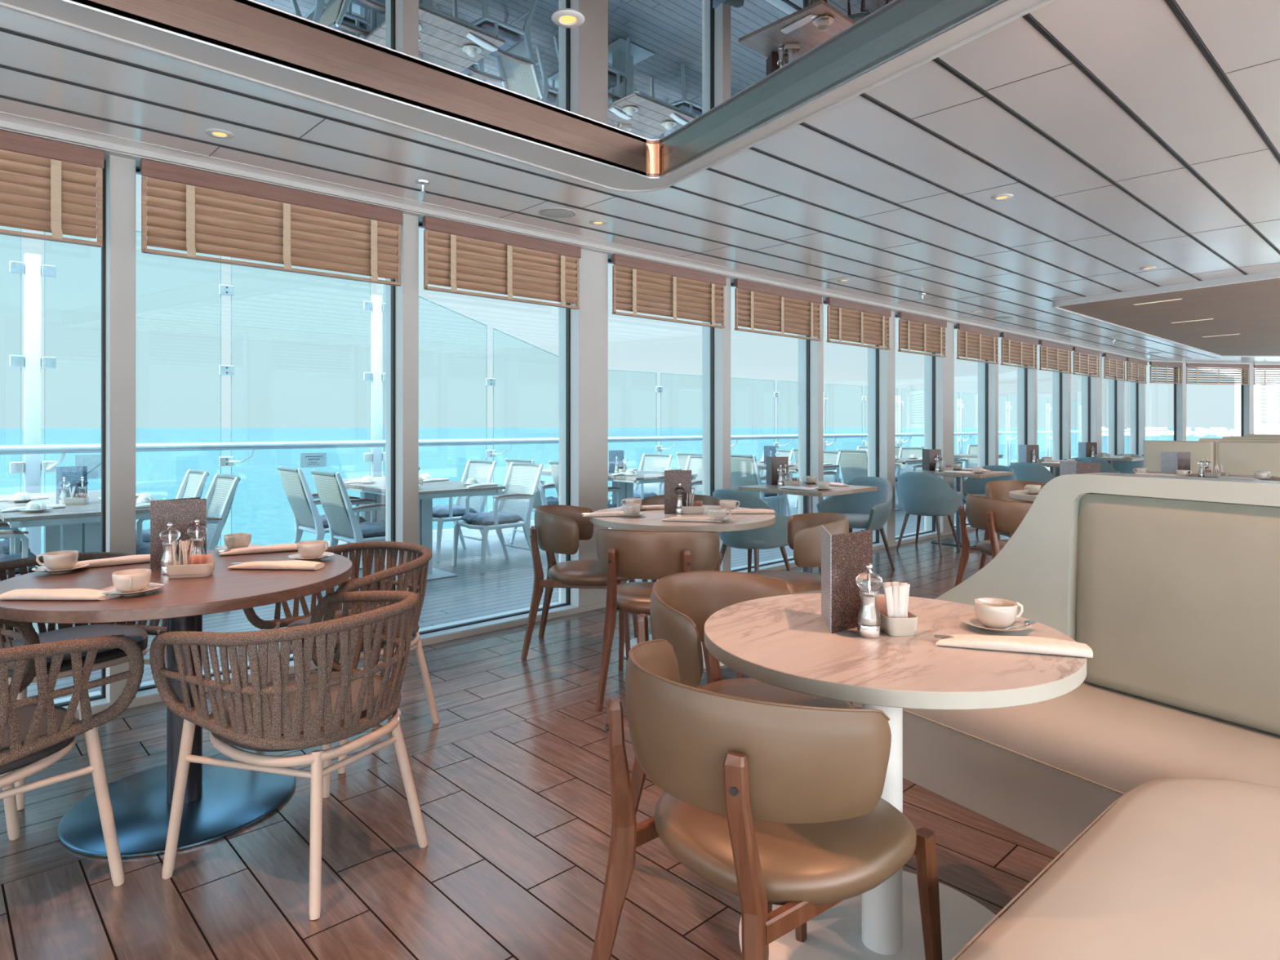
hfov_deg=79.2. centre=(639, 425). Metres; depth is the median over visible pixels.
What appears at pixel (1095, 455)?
holder
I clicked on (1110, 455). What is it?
roll
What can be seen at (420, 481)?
holder
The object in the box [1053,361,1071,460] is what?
trim
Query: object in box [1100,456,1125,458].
roll
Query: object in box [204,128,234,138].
recessed light
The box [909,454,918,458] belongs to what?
teacup
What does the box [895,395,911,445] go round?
railing post
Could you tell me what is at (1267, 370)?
column
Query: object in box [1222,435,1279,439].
bench
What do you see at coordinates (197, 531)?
grinder
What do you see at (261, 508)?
sea
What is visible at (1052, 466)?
square table
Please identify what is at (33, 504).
teacup
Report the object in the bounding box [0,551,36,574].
seat cushion
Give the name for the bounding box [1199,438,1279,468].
bench
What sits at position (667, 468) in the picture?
teacup
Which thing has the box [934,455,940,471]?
grinder
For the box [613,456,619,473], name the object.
grinder
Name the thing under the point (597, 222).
recessed light
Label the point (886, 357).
trim
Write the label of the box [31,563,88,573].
saucer
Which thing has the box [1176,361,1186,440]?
trim
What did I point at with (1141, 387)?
trim
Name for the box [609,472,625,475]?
roll
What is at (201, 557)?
packet
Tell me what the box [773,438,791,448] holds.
glass clamp
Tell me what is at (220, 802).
round table
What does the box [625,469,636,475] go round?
teacup
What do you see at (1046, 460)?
teacup
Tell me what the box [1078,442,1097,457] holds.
menu
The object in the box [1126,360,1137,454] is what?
window
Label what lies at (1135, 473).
roll
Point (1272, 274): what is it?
trim
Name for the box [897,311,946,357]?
blind
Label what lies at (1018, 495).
round table
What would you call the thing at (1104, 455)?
teacup
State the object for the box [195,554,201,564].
packet
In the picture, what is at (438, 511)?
seat cushion
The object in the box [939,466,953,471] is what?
holder
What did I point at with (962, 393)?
glass windbreak
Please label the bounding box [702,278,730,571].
trim
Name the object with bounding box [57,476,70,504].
grinder
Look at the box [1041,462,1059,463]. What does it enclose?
roll
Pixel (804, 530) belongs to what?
chair
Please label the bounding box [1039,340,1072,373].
blind
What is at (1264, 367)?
blind
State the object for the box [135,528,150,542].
seat cushion
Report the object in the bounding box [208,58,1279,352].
trim
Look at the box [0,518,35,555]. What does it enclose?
armchair
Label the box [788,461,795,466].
teacup
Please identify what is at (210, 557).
packet
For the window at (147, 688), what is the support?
on the floor at (512, 780)
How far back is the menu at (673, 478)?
4.37 m
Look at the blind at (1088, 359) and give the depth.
12.16 m
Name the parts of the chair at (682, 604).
leg, leg, backrest, seat, leg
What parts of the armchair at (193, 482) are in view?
leg, leg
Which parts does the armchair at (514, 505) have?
leg, arm frame, leg, seat frame, leg, arm frame, armrest, leg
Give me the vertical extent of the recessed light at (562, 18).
0.006 m
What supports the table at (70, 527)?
on the floor at (505, 585)
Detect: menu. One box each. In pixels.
[56,466,87,503]
[150,497,206,569]
[608,450,623,472]
[664,469,691,514]
[764,445,776,464]
[766,456,788,484]
[821,524,872,633]
[922,448,941,471]
[1018,444,1039,462]
[1059,461,1100,475]
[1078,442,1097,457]
[1160,451,1190,475]
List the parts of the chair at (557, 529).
leg, leg, backrest, seat rail, seat, leg, leg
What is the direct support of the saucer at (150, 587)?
on the round table at (220, 802)
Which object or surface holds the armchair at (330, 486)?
on the floor at (505, 585)
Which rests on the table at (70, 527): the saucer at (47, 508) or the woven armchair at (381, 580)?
the saucer at (47, 508)
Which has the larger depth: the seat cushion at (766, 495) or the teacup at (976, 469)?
the seat cushion at (766, 495)
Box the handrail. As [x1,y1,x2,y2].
[0,429,1168,454]
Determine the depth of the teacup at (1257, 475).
7.03 m
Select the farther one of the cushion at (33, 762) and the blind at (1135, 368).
the blind at (1135, 368)
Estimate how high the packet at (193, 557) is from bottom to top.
0.062 m
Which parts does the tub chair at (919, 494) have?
leg, leg, seat, leg, leg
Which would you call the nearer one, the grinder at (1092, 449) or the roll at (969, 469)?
the roll at (969, 469)
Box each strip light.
[1134,298,1181,305]
[1170,318,1213,323]
[1202,333,1238,337]
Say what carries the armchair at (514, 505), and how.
on the floor at (505, 585)
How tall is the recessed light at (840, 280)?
0.006 m
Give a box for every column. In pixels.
[1234,369,1240,436]
[1266,369,1278,422]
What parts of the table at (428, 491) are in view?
plate, frame, plate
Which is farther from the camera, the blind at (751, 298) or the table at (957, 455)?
the table at (957, 455)
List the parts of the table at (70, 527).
plate, frame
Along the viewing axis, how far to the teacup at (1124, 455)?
11.56 m
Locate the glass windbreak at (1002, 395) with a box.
[1002,395,1008,466]
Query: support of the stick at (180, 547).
in the holder at (192, 571)
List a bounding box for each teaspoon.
[35,565,47,572]
[293,555,333,558]
[1004,620,1035,630]
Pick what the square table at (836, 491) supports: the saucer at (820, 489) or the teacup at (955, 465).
the saucer at (820, 489)
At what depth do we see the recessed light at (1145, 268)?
6.04 m
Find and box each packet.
[191,554,198,564]
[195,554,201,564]
[199,554,204,564]
[206,553,213,564]
[875,597,884,610]
[877,599,885,613]
[881,600,886,616]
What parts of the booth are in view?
seat, panel, panel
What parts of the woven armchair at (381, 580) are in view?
leg, leg, seat frame, rail, leg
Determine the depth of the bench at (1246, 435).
11.92 m
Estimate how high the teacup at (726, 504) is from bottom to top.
0.059 m
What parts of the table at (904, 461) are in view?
frame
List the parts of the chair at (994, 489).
leg, seat rail, seat, backrest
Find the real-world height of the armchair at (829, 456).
0.924 m
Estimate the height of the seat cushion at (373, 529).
0.094 m
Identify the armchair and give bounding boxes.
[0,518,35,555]
[0,522,56,630]
[0,551,166,810]
[0,618,144,886]
[135,469,208,542]
[135,473,240,613]
[149,590,427,919]
[243,541,439,773]
[277,466,374,570]
[311,470,385,578]
[432,459,497,561]
[452,462,543,573]
[504,457,559,547]
[548,460,620,508]
[608,453,672,503]
[658,455,702,495]
[675,452,702,470]
[730,453,786,515]
[758,449,793,515]
[783,450,841,498]
[792,448,841,507]
[836,449,867,484]
[839,446,867,481]
[895,445,904,494]
[895,447,924,504]
[919,446,965,480]
[959,444,977,479]
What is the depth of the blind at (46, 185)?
3.25 m
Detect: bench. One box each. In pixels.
[1143,440,1215,473]
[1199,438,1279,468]
[1217,441,1279,477]
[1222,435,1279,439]
[1245,434,1279,436]
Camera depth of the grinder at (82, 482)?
4.92 m
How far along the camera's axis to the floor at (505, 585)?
6.07 m
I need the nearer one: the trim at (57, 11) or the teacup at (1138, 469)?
the trim at (57, 11)
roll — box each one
[0,495,48,502]
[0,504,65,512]
[0,588,121,599]
[73,554,150,568]
[97,493,151,500]
[135,503,150,508]
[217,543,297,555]
[226,560,324,569]
[343,479,377,484]
[422,478,449,482]
[466,483,497,488]
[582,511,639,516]
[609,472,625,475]
[640,504,664,510]
[661,515,722,522]
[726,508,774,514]
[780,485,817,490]
[815,482,849,486]
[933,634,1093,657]
[942,470,974,474]
[961,468,991,471]
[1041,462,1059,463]
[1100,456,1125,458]
[1109,455,1123,457]
[1135,472,1158,474]
[1150,473,1188,476]
[1219,475,1259,479]
[1229,474,1254,477]
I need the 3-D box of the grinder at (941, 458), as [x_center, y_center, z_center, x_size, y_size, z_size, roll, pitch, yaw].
[3.299,0.414,8.512,0.061,0.172,0.061,0,0,15]
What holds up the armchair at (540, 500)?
on the floor at (505, 585)
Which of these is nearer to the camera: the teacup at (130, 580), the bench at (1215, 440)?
the teacup at (130, 580)
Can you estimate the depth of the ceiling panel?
8.38 m
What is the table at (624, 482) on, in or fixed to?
on the floor at (505, 585)
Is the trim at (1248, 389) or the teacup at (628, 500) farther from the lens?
the trim at (1248, 389)
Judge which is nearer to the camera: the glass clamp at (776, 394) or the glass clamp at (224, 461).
the glass clamp at (224, 461)
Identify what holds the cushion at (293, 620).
on the woven armchair at (381, 580)
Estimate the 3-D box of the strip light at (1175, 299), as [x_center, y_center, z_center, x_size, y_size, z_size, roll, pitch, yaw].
[4.977,-1.188,7.439,0.032,0.005,0.420,0,0,-32]
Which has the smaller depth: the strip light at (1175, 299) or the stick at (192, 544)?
the stick at (192, 544)
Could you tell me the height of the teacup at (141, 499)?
0.059 m
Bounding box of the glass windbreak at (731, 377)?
[730,377,774,442]
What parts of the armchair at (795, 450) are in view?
leg, arm frame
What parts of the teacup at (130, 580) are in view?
handle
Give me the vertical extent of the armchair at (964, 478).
0.924 m
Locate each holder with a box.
[62,496,88,505]
[165,560,215,578]
[418,479,423,484]
[618,468,631,472]
[680,504,704,514]
[782,480,799,486]
[875,610,918,635]
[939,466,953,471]
[1035,458,1044,462]
[1094,454,1102,457]
[1203,471,1222,477]
[1213,471,1229,475]
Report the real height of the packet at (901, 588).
0.112 m
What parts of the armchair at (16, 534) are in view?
armrest, arm frame, armrest, arm frame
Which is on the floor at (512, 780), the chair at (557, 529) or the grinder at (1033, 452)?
the chair at (557, 529)
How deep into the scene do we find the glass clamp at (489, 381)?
8.93 m
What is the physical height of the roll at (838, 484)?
0.025 m
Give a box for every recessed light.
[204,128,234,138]
[551,9,584,27]
[589,219,607,225]
[837,279,850,281]
[991,193,1013,200]
[1139,266,1155,270]
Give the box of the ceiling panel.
[1058,277,1279,355]
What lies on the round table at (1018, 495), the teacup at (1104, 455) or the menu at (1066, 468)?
the menu at (1066, 468)
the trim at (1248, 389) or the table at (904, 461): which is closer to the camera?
the table at (904, 461)
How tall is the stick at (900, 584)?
0.111 m
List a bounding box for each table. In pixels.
[0,489,161,633]
[0,549,352,857]
[314,476,505,582]
[541,468,697,528]
[589,504,775,668]
[704,592,1086,959]
[738,481,877,573]
[754,461,839,515]
[826,457,922,510]
[895,453,1003,496]
[906,469,1013,546]
[1008,489,1036,501]
[1010,461,1059,477]
[1074,457,1143,466]
[1146,471,1279,480]
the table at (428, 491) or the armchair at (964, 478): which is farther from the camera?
the armchair at (964, 478)
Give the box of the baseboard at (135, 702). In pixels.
[74,526,976,719]
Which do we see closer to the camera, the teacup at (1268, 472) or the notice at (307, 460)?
the teacup at (1268, 472)
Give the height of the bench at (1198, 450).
1.100 m
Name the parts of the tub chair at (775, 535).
leg, seat, leg, leg, leg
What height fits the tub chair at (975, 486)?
0.807 m
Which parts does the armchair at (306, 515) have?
leg, leg, arm frame, seat frame, armrest, arm frame, leg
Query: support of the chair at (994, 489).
on the floor at (512, 780)
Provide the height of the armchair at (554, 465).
0.924 m
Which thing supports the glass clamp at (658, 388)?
attached to the glass windbreak at (611, 370)
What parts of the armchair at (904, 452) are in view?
leg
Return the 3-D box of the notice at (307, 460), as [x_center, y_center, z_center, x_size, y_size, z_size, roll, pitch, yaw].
[-3.199,0.340,7.574,0.250,0.140,0.003,0,0,-43]
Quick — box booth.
[853,472,1279,853]
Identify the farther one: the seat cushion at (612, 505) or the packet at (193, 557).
the seat cushion at (612, 505)
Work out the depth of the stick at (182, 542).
2.54 m
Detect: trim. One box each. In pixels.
[0,0,1055,192]
[0,0,1279,358]
[0,111,1157,361]
[71,0,999,177]
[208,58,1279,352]
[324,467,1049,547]
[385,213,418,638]
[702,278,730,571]
[867,311,895,543]
[924,322,954,532]
[977,337,998,466]
[1052,270,1279,356]
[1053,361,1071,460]
[1081,352,1102,454]
[1108,371,1124,455]
[1129,377,1145,457]
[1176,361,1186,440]
[1243,363,1253,436]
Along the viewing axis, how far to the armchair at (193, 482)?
6.10 m
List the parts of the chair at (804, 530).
leg, seat, backrest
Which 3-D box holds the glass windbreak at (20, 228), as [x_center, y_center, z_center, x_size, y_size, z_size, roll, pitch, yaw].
[-5.300,-0.242,5.613,1.266,2.825,0.011,0,0,-43]
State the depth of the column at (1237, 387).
19.26 m
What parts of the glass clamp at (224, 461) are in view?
plate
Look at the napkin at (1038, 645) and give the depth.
1.70 m
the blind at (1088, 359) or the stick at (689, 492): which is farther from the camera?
the blind at (1088, 359)
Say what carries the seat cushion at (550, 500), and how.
on the armchair at (540, 500)
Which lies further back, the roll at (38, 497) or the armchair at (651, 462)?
the armchair at (651, 462)
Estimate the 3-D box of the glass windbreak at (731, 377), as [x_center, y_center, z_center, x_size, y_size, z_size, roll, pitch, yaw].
[1.748,0.217,12.226,1.236,1.905,0.011,0,0,-43]
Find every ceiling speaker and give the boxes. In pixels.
[537,207,576,218]
[993,315,1014,319]
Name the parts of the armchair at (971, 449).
leg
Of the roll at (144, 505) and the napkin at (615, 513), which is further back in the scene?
the roll at (144, 505)
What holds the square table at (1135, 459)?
on the floor at (512, 780)
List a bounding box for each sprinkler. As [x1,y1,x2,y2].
[415,179,429,192]
[918,293,925,299]
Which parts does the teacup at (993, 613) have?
handle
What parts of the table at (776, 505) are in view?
frame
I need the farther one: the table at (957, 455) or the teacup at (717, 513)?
the table at (957, 455)
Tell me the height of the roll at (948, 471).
0.025 m
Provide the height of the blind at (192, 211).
0.418 m
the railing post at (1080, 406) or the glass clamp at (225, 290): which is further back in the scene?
the railing post at (1080, 406)
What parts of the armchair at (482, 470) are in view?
leg, arm frame, seat frame, leg, leg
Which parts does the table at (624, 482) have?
frame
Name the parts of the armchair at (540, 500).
leg, seat frame, leg, armrest, arm frame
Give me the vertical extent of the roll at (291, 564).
0.025 m
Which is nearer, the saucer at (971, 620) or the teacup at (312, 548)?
the saucer at (971, 620)
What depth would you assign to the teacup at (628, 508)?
4.20 m
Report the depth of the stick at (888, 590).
1.84 m
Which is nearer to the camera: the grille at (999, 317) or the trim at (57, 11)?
the trim at (57, 11)
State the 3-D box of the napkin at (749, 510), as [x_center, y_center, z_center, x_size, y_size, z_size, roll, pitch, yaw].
[0.600,0.487,4.381,0.314,0.025,0.076,0,0,-1]
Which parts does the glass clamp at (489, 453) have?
plate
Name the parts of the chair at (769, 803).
leg, seat rail, leg, backrest, leg, seat, seat rail, leg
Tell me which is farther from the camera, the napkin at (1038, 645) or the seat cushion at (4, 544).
the seat cushion at (4, 544)
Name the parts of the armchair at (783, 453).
leg, leg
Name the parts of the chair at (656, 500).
backrest, leg, seat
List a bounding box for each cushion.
[0,538,30,554]
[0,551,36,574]
[0,699,75,774]
[4,623,148,676]
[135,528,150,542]
[135,542,150,555]
[210,671,390,751]
[286,608,404,653]
[320,514,366,528]
[359,520,385,538]
[432,504,475,517]
[460,511,521,525]
[546,496,559,505]
[608,503,617,508]
[610,489,657,498]
[764,492,780,497]
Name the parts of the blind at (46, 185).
rail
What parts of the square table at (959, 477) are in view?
plate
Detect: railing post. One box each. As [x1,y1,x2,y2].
[8,253,66,555]
[363,294,385,476]
[823,391,836,450]
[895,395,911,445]
[956,399,971,462]
[1005,401,1017,466]
[1045,403,1053,467]
[1079,405,1081,442]
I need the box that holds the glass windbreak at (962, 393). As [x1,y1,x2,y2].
[961,392,977,463]
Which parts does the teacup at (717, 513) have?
handle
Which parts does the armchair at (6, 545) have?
arm frame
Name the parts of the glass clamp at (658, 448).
plate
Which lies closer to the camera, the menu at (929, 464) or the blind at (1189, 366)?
the menu at (929, 464)
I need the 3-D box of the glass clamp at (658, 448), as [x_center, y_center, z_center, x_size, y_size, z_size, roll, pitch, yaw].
[0.368,0.294,10.835,0.312,0.162,0.088,0,0,-7]
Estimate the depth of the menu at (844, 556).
1.90 m
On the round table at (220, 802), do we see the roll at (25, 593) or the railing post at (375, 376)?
the roll at (25, 593)
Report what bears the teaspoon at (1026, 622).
on the saucer at (971, 620)
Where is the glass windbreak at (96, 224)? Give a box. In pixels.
[44,224,221,546]
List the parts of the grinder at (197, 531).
knob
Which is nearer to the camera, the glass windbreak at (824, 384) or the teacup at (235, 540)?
the teacup at (235, 540)
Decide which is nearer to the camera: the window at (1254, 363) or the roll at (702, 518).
the roll at (702, 518)
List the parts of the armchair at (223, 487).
arm frame, leg, arm frame, armrest, leg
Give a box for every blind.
[0,129,104,247]
[140,158,403,286]
[422,215,581,309]
[611,253,726,328]
[733,278,822,341]
[826,297,891,350]
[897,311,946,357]
[955,323,999,364]
[1000,332,1038,368]
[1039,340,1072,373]
[1072,346,1100,377]
[1103,352,1126,381]
[1125,357,1146,383]
[1149,361,1182,383]
[1186,363,1249,384]
[1253,364,1279,385]
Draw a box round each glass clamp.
[218,284,234,296]
[218,364,234,375]
[218,448,254,466]
[485,377,495,386]
[485,444,512,457]
[655,386,662,392]
[655,440,677,452]
[773,391,779,397]
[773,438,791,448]
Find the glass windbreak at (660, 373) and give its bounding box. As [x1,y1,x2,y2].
[660,373,702,453]
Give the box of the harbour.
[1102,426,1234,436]
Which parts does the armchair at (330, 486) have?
leg, leg, seat frame, armrest, arm frame, armrest, arm frame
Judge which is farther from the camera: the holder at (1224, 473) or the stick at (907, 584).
the holder at (1224, 473)
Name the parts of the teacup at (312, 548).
handle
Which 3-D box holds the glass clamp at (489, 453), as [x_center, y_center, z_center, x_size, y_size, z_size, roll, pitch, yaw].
[-1.630,0.294,8.961,0.312,0.162,0.088,0,0,-7]
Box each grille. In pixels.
[541,208,573,217]
[995,315,1013,318]
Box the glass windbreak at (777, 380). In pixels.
[777,380,793,449]
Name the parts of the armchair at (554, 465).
leg, armrest, arm frame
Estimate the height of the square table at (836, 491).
0.770 m
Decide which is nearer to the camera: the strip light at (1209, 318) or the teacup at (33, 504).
the teacup at (33, 504)
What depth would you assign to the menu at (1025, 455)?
10.51 m
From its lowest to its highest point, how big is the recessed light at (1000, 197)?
0.006 m
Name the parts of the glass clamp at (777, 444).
plate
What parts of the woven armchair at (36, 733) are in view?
leg, seat frame, rail, leg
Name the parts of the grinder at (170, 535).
knob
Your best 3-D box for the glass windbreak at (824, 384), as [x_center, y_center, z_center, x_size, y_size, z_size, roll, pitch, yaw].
[3.717,0.217,14.073,1.236,1.905,0.011,0,0,-43]
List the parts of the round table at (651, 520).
plate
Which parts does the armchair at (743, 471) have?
leg, seat frame, leg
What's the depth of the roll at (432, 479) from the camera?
6.87 m
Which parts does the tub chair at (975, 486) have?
seat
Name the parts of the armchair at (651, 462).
leg, arm frame, leg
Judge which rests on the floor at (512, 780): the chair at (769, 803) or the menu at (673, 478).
the chair at (769, 803)
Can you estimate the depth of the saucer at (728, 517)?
3.97 m
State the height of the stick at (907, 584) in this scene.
0.111 m
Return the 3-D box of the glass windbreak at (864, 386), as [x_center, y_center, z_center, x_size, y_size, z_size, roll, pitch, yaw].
[4.680,0.217,14.976,1.236,1.905,0.011,0,0,-43]
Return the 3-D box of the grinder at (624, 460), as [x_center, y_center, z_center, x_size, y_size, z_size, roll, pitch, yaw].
[-0.159,0.414,8.120,0.061,0.172,0.061,0,0,-24]
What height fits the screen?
2.520 m
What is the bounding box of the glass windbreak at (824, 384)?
[824,383,862,450]
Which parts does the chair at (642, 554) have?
leg, leg, seat, backrest, leg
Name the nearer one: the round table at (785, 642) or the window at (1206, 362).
the round table at (785, 642)
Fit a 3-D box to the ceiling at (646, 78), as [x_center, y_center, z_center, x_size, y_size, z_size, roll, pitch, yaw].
[-2.156,-1.365,-2.461,11.888,0.100,6.160,0,0,-43]
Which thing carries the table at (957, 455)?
on the floor at (505, 585)
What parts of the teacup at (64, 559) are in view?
handle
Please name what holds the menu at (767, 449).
on the table at (776, 505)
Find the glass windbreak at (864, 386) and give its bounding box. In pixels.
[864,386,897,446]
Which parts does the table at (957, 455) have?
frame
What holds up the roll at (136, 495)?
on the table at (70, 527)
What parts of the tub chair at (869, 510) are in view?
seat, leg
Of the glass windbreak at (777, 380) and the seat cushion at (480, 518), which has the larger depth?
the glass windbreak at (777, 380)
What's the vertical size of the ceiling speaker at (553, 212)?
0.006 m
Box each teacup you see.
[12,491,31,502]
[25,500,46,511]
[35,550,78,570]
[111,568,151,592]
[136,494,154,503]
[223,533,251,549]
[297,540,328,558]
[361,475,373,483]
[420,473,431,479]
[466,477,478,484]
[621,497,641,505]
[622,503,640,515]
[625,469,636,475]
[663,466,674,471]
[707,507,731,519]
[719,499,739,509]
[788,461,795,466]
[802,475,817,482]
[817,480,830,488]
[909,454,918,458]
[951,463,961,468]
[973,466,982,472]
[973,597,1023,628]
[1024,484,1040,492]
[1044,457,1052,462]
[1066,458,1075,461]
[1102,453,1110,457]
[1122,453,1130,457]
[1133,467,1147,472]
[1176,469,1191,475]
[1253,472,1271,478]
[1254,471,1271,476]
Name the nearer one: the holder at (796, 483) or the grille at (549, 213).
the grille at (549, 213)
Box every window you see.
[53,160,109,710]
[105,155,395,702]
[418,221,608,639]
[608,257,714,496]
[730,282,809,573]
[798,297,884,546]
[895,314,942,542]
[954,327,987,529]
[999,335,1036,462]
[1038,342,1062,460]
[1073,351,1090,442]
[1102,355,1116,455]
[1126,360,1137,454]
[1146,360,1182,440]
[1186,361,1249,436]
[1253,363,1279,364]
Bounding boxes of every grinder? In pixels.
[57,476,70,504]
[76,476,88,497]
[159,522,180,574]
[186,519,207,555]
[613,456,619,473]
[622,456,627,468]
[675,483,684,514]
[691,486,694,502]
[777,465,784,485]
[782,464,789,482]
[855,563,882,638]
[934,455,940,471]
[937,455,942,466]
[1031,449,1036,462]
[1090,446,1095,457]
[1197,458,1204,476]
[1204,458,1210,470]
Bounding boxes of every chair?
[520,504,637,662]
[591,639,942,959]
[595,528,719,711]
[630,570,862,942]
[640,493,724,582]
[712,488,791,572]
[737,512,848,678]
[816,476,894,569]
[896,472,964,555]
[955,465,1016,539]
[955,493,1032,586]
[978,480,1046,570]
[1008,462,1055,483]
[1056,457,1092,476]
[1080,457,1119,472]
[1112,453,1143,473]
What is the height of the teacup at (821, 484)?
0.059 m
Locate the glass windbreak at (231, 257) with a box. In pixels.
[231,257,370,533]
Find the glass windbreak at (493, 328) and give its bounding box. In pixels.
[493,328,558,511]
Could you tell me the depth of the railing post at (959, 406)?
17.32 m
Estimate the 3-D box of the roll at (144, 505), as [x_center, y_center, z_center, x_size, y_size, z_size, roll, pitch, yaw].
[-2.988,0.487,4.709,0.076,0.025,0.314,0,0,35]
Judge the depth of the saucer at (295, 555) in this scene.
2.86 m
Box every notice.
[75,454,101,479]
[300,452,326,467]
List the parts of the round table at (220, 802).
plate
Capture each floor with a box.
[0,528,1064,959]
[8,496,968,699]
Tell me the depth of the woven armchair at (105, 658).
2.95 m
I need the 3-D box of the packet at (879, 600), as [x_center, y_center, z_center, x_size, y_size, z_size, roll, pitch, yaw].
[0.616,0.462,1.912,0.052,0.061,0.013,0,0,-6]
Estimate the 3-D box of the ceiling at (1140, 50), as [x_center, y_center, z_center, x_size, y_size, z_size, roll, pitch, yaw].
[4.394,-1.240,4.561,31.050,0.020,7.440,0,0,-43]
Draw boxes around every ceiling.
[0,0,1279,363]
[165,0,944,159]
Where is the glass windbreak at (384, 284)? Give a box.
[383,284,487,511]
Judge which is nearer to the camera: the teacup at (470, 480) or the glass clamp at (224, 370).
the teacup at (470, 480)
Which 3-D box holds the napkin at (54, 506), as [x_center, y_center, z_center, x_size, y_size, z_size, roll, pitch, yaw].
[-3.587,0.487,4.558,0.076,0.025,0.314,0,0,35]
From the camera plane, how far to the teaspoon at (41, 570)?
2.56 m
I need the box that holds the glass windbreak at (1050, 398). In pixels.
[1049,398,1050,457]
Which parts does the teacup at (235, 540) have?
handle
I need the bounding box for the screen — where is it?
[1253,375,1279,434]
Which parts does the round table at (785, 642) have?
plate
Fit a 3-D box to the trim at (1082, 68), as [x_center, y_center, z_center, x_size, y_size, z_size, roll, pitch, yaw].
[2.913,-1.226,2.882,26.594,0.003,7.271,0,0,-43]
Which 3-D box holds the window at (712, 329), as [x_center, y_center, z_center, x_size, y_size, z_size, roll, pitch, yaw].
[0.140,-0.005,5.935,1.228,2.650,0.255,0,0,-43]
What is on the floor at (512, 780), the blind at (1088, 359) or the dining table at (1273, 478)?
the dining table at (1273, 478)
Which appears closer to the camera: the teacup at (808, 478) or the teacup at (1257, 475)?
the teacup at (808, 478)
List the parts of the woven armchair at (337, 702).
leg, rail, seat frame, leg, leg, leg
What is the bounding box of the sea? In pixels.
[0,427,1234,553]
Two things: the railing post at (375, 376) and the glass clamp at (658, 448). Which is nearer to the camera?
the railing post at (375, 376)
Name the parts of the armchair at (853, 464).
leg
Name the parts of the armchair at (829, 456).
arm frame, leg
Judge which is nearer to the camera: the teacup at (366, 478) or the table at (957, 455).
the teacup at (366, 478)
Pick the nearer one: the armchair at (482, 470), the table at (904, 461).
the armchair at (482, 470)
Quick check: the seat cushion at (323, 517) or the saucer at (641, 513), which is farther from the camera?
the seat cushion at (323, 517)
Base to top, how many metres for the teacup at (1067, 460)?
0.059 m
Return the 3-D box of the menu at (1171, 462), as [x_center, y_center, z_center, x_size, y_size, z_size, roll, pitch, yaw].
[5.333,0.383,7.684,0.252,0.235,0.066,0,0,18]
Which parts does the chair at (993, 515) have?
leg, seat rail, seat, leg, backrest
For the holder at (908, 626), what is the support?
on the round table at (785, 642)
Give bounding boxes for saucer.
[8,497,36,502]
[20,507,53,512]
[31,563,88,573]
[100,582,162,595]
[215,543,259,550]
[288,551,334,560]
[357,480,377,484]
[617,511,645,517]
[706,516,732,521]
[813,487,833,490]
[960,613,1031,632]
[1022,490,1039,494]
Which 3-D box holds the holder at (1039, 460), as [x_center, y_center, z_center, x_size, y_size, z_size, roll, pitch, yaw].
[5.404,0.477,10.404,0.132,0.045,0.078,0,0,2]
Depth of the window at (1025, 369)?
10.87 m
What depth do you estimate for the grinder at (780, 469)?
6.38 m
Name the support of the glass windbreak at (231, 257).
attached to the railing post at (375, 376)
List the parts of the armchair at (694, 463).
arm frame, leg, armrest, arm frame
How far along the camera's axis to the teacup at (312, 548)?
2.84 m
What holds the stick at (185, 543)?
in the holder at (192, 571)
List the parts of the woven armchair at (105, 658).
rail, leg, seat frame, leg, leg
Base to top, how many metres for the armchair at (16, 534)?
0.924 m
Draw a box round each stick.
[172,541,177,564]
[178,539,183,564]
[178,540,182,564]
[181,540,185,564]
[184,540,188,564]
[187,540,193,564]
[688,492,690,506]
[882,582,890,604]
[884,586,893,617]
[891,582,898,591]
[893,585,900,617]
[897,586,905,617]
[899,582,907,617]
[902,583,910,604]
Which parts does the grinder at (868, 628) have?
knob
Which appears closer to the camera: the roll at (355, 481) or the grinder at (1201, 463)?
the roll at (355, 481)
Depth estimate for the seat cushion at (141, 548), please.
5.02 m
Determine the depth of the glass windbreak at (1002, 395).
19.13 m
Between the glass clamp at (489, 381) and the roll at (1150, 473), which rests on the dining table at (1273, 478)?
the roll at (1150, 473)
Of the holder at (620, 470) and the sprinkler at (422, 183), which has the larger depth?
the holder at (620, 470)
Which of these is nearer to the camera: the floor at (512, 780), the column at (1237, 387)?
the floor at (512, 780)
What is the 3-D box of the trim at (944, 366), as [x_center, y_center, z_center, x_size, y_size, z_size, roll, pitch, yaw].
[3.520,-0.005,9.095,0.284,2.650,0.230,0,0,-43]

